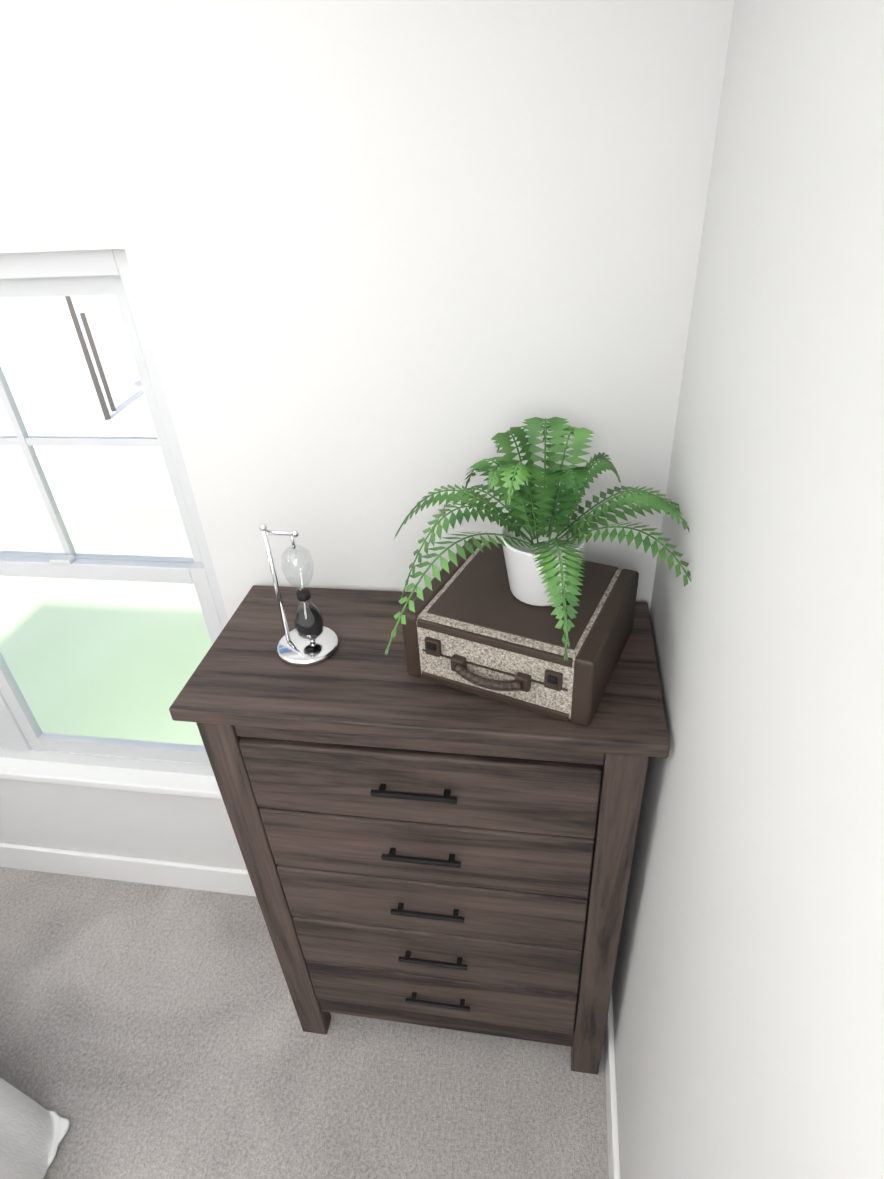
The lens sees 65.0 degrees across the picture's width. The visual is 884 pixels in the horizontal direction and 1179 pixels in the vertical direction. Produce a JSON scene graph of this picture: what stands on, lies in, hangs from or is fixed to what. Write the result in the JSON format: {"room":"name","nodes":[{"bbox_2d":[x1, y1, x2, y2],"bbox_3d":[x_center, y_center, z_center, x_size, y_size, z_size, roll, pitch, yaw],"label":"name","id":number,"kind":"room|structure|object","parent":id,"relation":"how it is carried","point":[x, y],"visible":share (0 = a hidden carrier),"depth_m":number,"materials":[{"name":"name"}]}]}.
{"room":"bedroom","nodes":[
{"label":"bedroom","id":0,"kind":"room"},
{"bbox_2d":[0,867,608,1178],"bbox_3d":[-1.649,2.367,0.659,3.940,0.050,4.910,2,34,9],"label":"floor","id":1,"kind":"structure","parent":0,"point":[148,1031],"depth_m":1.99,"materials":[{"name":"carpet"}]},
{"bbox_2d":[0,1078,69,1178],"bbox_3d":[-2.212,1.324,1.006,2.363,1.355,1.912,2,34,9],"label":"bed","id":2,"kind":"object","parent":1,"relation":"on","point":[32,1133],"visible":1,"depth_m":1.76,"materials":[{"name":"white fabric"}]},
{"bbox_2d":[169,585,669,1074],"bbox_3d":[0.002,0.679,1.775,0.910,1.335,0.425,2,34,9],"label":"chest","id":3,"kind":"object","parent":1,"relation":"on","point":[416,850],"visible":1,"depth_m":1.45,"materials":[{"name":"brown wood"}]},
{"bbox_2d":[259,523,338,666],"bbox_3d":[-0.285,-0.001,1.356,0.128,0.287,0.128,2,34,9],"label":"stand","id":4,"kind":"object","parent":3,"relation":"on","point":[310,639],"visible":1,"depth_m":1.39,"materials":[{"name":"silver metal"}]},
{"bbox_2d":[402,538,638,725],"bbox_3d":[0.148,0.073,1.328,0.364,0.146,0.344,13,37,24],"label":"suitcase","id":5,"kind":"object","parent":3,"relation":"on","point":[474,625],"visible":0.96,"depth_m":1.24,"materials":[{"name":"brown leather"}]},
{"bbox_2d":[385,417,690,659],"bbox_3d":[0.191,-0.091,1.168,0.578,0.298,0.445,2,34,9],"label":"potted fern","id":6,"kind":"object","parent":5,"relation":"on","point":[544,543],"visible":1,"depth_m":1.18,"materials":[{"name":"green plant"}]},
{"bbox_2d":[0,0,734,869],"bbox_3d":[-1.299,-0.121,1.831,3.820,2.740,0.120,2,34,9],"label":"wall","id":7,"kind":"structure","parent":0,"point":[392,262],"depth_m":1.21,"materials":[{"name":"white paint"}]},
{"bbox_2d":[0,248,228,799],"bbox_3d":[-1.411,-0.053,1.873,1.830,1.528,0.133,2,34,9],"label":"window","id":8,"kind":"structure","parent":7,"relation":"in","point":[30,750],"depth_m":1.77,"materials":[{"name":"white plastic"}]},
{"bbox_2d":[0,843,255,896],"bbox_3d":[-1.313,0.995,2.509,3.670,0.135,0.020,2,34,9],"label":"baseboard","id":9,"kind":"structure","parent":7,"relation":"attached to","point":[163,873],"depth_m":2.47,"materials":[{"name":"white wood"}]},
{"bbox_2d":[612,0,883,1178],"bbox_3d":[0.152,1.321,-0.464,0.120,2.740,4.790,2,34,9],"label":"wall","id":10,"kind":"structure","parent":0,"point":[748,1004],"depth_m":0.69,"materials":[{"name":"white paint"}]},
{"bbox_2d":[604,990,620,1178],"bbox_3d":[0.164,2.366,0.319,0.016,0.135,4.670,2,34,9],"label":"baseboard","id":11,"kind":"structure","parent":10,"relation":"attached to","point":[609,1049],"depth_m":1.79,"materials":[{"name":"white wood"}]},
{"label":"outside","id":12,"kind":"structure","parent":0,"visible":0},
{"bbox_2d":[0,295,211,745],"bbox_3d":[-7.465,-24.353,40.962,90.000,1.750,88.880,2,34,9],"label":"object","id":13,"kind":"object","parent":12,"point":[44,598],"depth_m":6.04,"materials":[{"name":"clear glass"}]},
{"bbox_2d":[65,296,115,419],"bbox_3d":[-4.200,-3.430,7.759,0.773,3.158,0.786,2,34,9],"label":"sapling","id":14,"kind":"object","parent":13,"relation":"on","point":[91,366],"depth_m":8.35,"materials":[{"name":"brown"}]},
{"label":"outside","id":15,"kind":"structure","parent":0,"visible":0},
{"bbox_2d":[0,295,210,745],"bbox_3d":[-1.372,-0.210,2.078,2.370,2.100,0.001,2,34,9],"label":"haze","id":16,"kind":"structure","parent":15,"point":[91,530],"depth_m":2.04,"materials":[{"name":"white"}]}
]}

